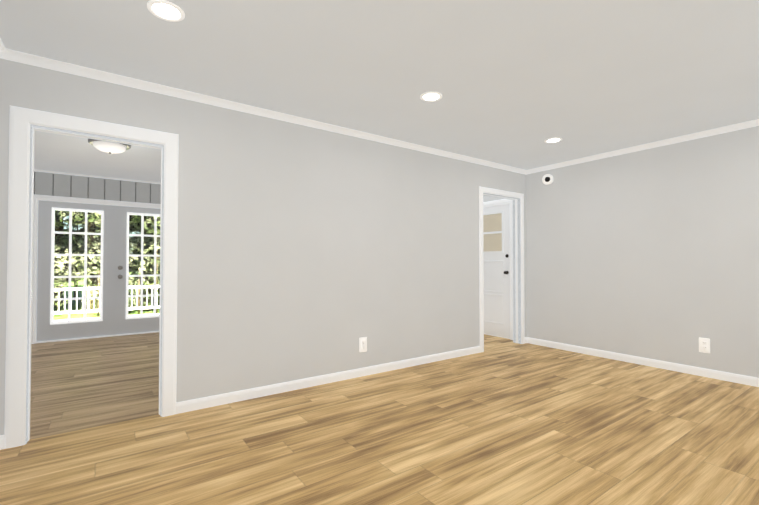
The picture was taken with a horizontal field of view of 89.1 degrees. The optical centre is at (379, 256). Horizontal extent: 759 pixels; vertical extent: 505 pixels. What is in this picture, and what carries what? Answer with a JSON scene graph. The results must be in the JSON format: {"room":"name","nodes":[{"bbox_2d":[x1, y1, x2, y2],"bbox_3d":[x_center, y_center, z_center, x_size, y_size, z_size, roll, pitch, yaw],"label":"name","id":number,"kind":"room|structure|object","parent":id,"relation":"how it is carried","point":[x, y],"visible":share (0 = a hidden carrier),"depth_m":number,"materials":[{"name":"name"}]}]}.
{"room":"empty living room","nodes":[
{"label":"empty living room","id":0,"kind":"room"},
{"bbox_2d":[0,58,526,443],"bbox_3d":[-0.529,-0.026,3.700,7.770,2.440,0.120,1,-1,-35],"label":"wall","id":1,"kind":"structure","parent":0,"point":[304,252],"depth_m":3.45,"materials":[{"name":"grey paint"}]},
{"bbox_2d":[0,435,3,449],"bbox_3d":[-1.255,1.105,0.814,0.030,0.082,3.720,1,-1,-35],"label":"baseboard","id":2,"kind":"structure","parent":1,"relation":"attached to","point":[1,436],"depth_m":2.34,"materials":[{"name":"white paint"}]},
{"bbox_2d":[0,38,7,57],"bbox_3d":[-1.240,-1.267,0.845,0.044,0.052,3.630,1,-1,-35],"label":"crown molding","id":3,"kind":"structure","parent":1,"relation":"attached to","point":[3,51],"depth_m":2.36,"materials":[{"name":"white paint"}]},
{"bbox_2d":[4,105,178,448],"bbox_3d":[-1.945,0.124,2.694,0.936,2.106,0.156,1,-1,-35],"label":"door frame","id":4,"kind":"structure","parent":1,"relation":"attached to","point":[21,120],"depth_m":2.46,"materials":[{"name":"white paint"}]},
{"bbox_2d":[1,49,527,174],"bbox_3d":[-0.115,-1.216,3.914,5.430,0.052,0.044,1,-1,-35],"label":"crown molding","id":5,"kind":"structure","parent":1,"relation":"attached to","point":[38,61],"depth_m":3.08,"materials":[{"name":"white paint"}]},
{"bbox_2d":[176,346,480,413],"bbox_3d":[-0.126,1.156,3.885,3.435,0.082,0.014,1,-1,-35],"label":"baseboard","id":6,"kind":"structure","parent":1,"relation":"attached to","point":[213,401],"depth_m":3.51,"materials":[{"name":"white paint"}]},
{"bbox_2d":[359,337,366,351],"bbox_3d":[-0.163,0.885,3.865,0.088,0.144,0.009,1,-1,-35],"label":"outlet","id":7,"kind":"object","parent":1,"relation":"attached to","point":[362,344],"visible":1,"depth_m":3.86,"materials":[{"name":"white plastic"}]},
{"bbox_2d":[479,186,524,351],"bbox_3d":[1.615,0.167,5.218,0.938,2.105,0.156,1,-1,-35],"label":"door frame","id":8,"kind":"structure","parent":1,"relation":"attached to","point":[519,196],"depth_m":5.39,"materials":[{"name":"white paint"}]},
{"bbox_2d":[0,332,758,504],"bbox_3d":[-0.553,1.245,3.712,7.770,0.100,7.940,1,-1,-35],"label":"floor","id":9,"kind":"structure","parent":0,"point":[501,421],"depth_m":2.50,"materials":[{"name":"brown wood"}]},
{"bbox_2d":[0,0,758,182],"bbox_3d":[-0.553,-1.295,3.754,7.770,0.100,7.940,1,-1,-35],"label":"ceiling","id":10,"kind":"structure","parent":0,"point":[516,83],"depth_m":2.53,"materials":[{"name":"paint"}]},
{"bbox_2d":[34,169,160,183],"bbox_3d":[-2.969,-1.217,4.412,4.350,0.034,3.830,1,-1,-35],"label":"crown molding","id":11,"kind":"object","parent":10,"relation":"attached to","point":[35,170],"visible":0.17,"depth_m":5.81,"materials":[{"name":"white paint"}]},
{"bbox_2d":[88,139,130,153],"bbox_3d":[-2.893,-1.168,4.140,0.380,0.142,0.380,1,-1,-35],"label":"flush-mount ceiling light","id":12,"kind":"object","parent":10,"relation":"attached to","point":[109,147],"visible":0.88,"depth_m":4.06,"materials":[{"name":"white glass"}]},
{"bbox_2d":[147,0,184,21],"bbox_3d":[-1.106,-1.270,2.001,0.172,0.008,0.172,1,-1,-35],"label":"recessed light","id":13,"kind":"object","parent":10,"relation":"in","point":[166,10],"visible":1,"depth_m":2.00,"materials":[{"name":"white plastic"}]},
{"bbox_2d":[420,92,441,101],"bbox_3d":[0.407,-1.253,3.036,0.172,0.008,0.172,1,-1,-35],"label":"recessed light","id":14,"kind":"object","parent":10,"relation":"in","point":[430,96],"visible":1,"depth_m":3.03,"materials":[{"name":"white plastic"}]},
{"bbox_2d":[545,138,561,142],"bbox_3d":[1.855,-1.235,4.118,0.172,0.008,0.172,1,-1,-35],"label":"recessed light","id":15,"kind":"object","parent":10,"relation":"in","point":[552,140],"visible":1,"depth_m":4.12,"materials":[{"name":"white plastic"}]},
{"bbox_2d":[483,126,758,377],"bbox_3d":[2.714,-0.009,4.701,0.120,2.440,5.740,1,-1,-35],"label":"wall","id":16,"kind":"structure","parent":0,"point":[652,253],"depth_m":4.20,"materials":[{"name":"grey paint"}]},
{"bbox_2d":[483,204,509,337],"bbox_3d":[1.693,0.221,6.069,0.106,2.002,0.866,1,-1,-35],"label":"door leaf","id":17,"kind":"object","parent":16,"relation":"in","point":[496,235],"visible":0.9,"depth_m":5.93,"materials":[{"name":"white paint"}]},
{"bbox_2d":[483,199,512,339],"bbox_3d":[1.727,0.189,6.094,0.155,2.091,1.012,1,-1,-35],"label":"door frame","id":18,"kind":"structure","parent":16,"relation":"attached to","point":[497,202],"depth_m":5.68,"materials":[{"name":"white paint"}]},
{"bbox_2d":[542,174,552,184],"bbox_3d":[2.257,-1.028,5.162,0.111,0.137,0.132,1,-1,-35],"label":"security camera","id":19,"kind":"object","parent":16,"relation":"attached to","point":[547,179],"depth_m":5.14,"materials":[{"name":"white plastic"}]},
{"bbox_2d":[525,337,758,386],"bbox_3d":[3.151,1.157,3.936,0.030,0.082,3.720,1,-1,-35],"label":"baseboard","id":20,"kind":"structure","parent":16,"relation":"attached to","point":[726,376],"depth_m":4.18,"materials":[{"name":"white paint"}]},
{"bbox_2d":[528,119,758,173],"bbox_3d":[3.154,-1.216,3.959,0.044,0.052,3.630,1,-1,-35],"label":"crown molding","id":21,"kind":"structure","parent":16,"relation":"attached to","point":[753,123],"depth_m":4.18,"materials":[{"name":"white paint"}]},
{"bbox_2d":[699,337,709,352],"bbox_3d":[3.234,0.887,3.841,0.009,0.144,0.088,1,-1,-35],"label":"outlet","id":22,"kind":"object","parent":16,"relation":"attached to","point":[704,345],"visible":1,"depth_m":3.84,"materials":[{"name":"white plastic"}]},
{"bbox_3d":[-4.111,0.012,6.003,4.590,2.440,0.120,1,-1,-35],"label":"wall","id":23,"kind":"structure","parent":0,"visible":0},
{"bbox_2d":[36,200,113,341],"bbox_3d":[-4.481,0.209,5.731,0.902,1.998,0.064,1,-1,-35],"label":"door leaf","id":24,"kind":"structure","parent":23,"relation":"in","point":[48,328],"depth_m":5.67,"materials":[{"name":"white paint"}]},
{"bbox_2d":[31,194,160,343],"bbox_3d":[-4.119,0.186,6.002,1.950,2.092,0.168,1,-1,-35],"label":"door frame","id":25,"kind":"structure","parent":23,"relation":"attached to","point":[35,232],"depth_m":5.47,"materials":[{"name":"white paint"}]},
{"bbox_2d":[34,172,160,203],"bbox_3d":[-4.067,-1.005,5.957,4.350,0.350,0.034,1,-1,-35],"label":"wall","id":26,"kind":"structure","parent":23,"relation":"attached to","point":[54,184],"depth_m":5.80,"materials":[{"name":"grey paint"}]},
{"bbox_2d":[112,206,160,334],"bbox_3d":[-3.732,0.217,6.220,0.923,1.998,0.132,1,-1,-35],"label":"door leaf","id":27,"kind":"structure","parent":23,"relation":"in","point":[123,323],"depth_m":6.07,"materials":[{"name":"white paint"}]},
{"label":"outside","id":28,"kind":"structure","parent":0,"visible":0},
{"bbox_2d":[53,273,159,319],"bbox_3d":[-27.374,2.780,41.928,125.000,0.100,86.390,1,-1,-35],"label":"lawn","id":29,"kind":"structure","parent":28,"point":[79,315],"depth_m":16.77,"materials":[{"name":"green plant"}]},
{"bbox_2d":[54,215,63,306],"bbox_3d":[-14.876,-4.329,18.358,5.275,13.382,5.417,1,-1,-35],"label":"tree","id":30,"kind":"object","parent":29,"relation":"on","point":[60,229],"depth_m":17.90,"materials":[{"name":"green plant"}]},
{"bbox_2d":[86,213,97,312],"bbox_3d":[-11.876,-3.700,16.041,5.577,12.046,5.145,1,-1,-35],"label":"tree","id":31,"kind":"object","parent":29,"relation":"on","point":[90,225],"depth_m":15.73,"materials":[{"name":"green plant"}]},
{"bbox_2d":[95,225,100,294],"bbox_3d":[-13.517,-5.905,18.990,7.162,16.552,7.326,1,-1,-35],"label":"tree","id":32,"kind":"object","parent":29,"relation":"on","point":[97,258],"depth_m":18.76,"materials":[{"name":"green plant"}]},
{"bbox_2d":[53,313,159,321],"bbox_3d":[-5.810,1.867,8.065,7.400,0.600,5.180,1,-1,-35],"label":"deck","id":33,"kind":"object","parent":29,"relation":"on","point":[99,317],"depth_m":9.91,"materials":[{"name":"grey wood"}]},
{"bbox_2d":[54,285,159,314],"bbox_3d":[-8.845,1.571,13.152,26.075,1.359,0.150,1,-1,-35],"label":"railing","id":34,"kind":"object","parent":29,"relation":"on","point":[94,289],"depth_m":12.70,"materials":[{"name":"white wood"}]},
{"bbox_2d":[54,210,159,316],"bbox_3d":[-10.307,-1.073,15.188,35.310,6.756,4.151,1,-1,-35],"label":"tree","id":35,"kind":"object","parent":29,"relation":"on","point":[148,251],"depth_m":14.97,"materials":[{"name":"green plant"}]},
{"bbox_2d":[54,210,159,297],"bbox_3d":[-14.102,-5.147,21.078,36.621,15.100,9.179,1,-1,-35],"label":"tree","id":36,"kind":"object","parent":29,"relation":"on","point":[67,238],"depth_m":20.95,"materials":[{"name":"green plant"}]},
{"bbox_2d":[73,212,146,222],"bbox_3d":[-9.514,-2.665,14.630,7.483,9.932,7.062,1,-1,-35],"label":"tree","id":37,"kind":"object","parent":29,"relation":"on","point":[96,214],"depth_m":14.81,"materials":[{"name":"green plant"}]},
{"bbox_2d":[129,215,159,233],"bbox_3d":[-7.314,-2.262,16.762,8.006,9.193,7.454,1,-1,-35],"label":"tree","id":38,"kind":"object","parent":29,"relation":"on","point":[138,217],"depth_m":14.66,"materials":[{"name":"green plant"}]},
{"bbox_2d":[143,221,152,310],"bbox_3d":[-9.530,-3.584,16.357,5.934,11.818,6.708,1,-1,-35],"label":"tree","id":39,"kind":"object","parent":29,"relation":"on","point":[145,232],"depth_m":16.39,"materials":[{"name":"green plant"}]}
]}

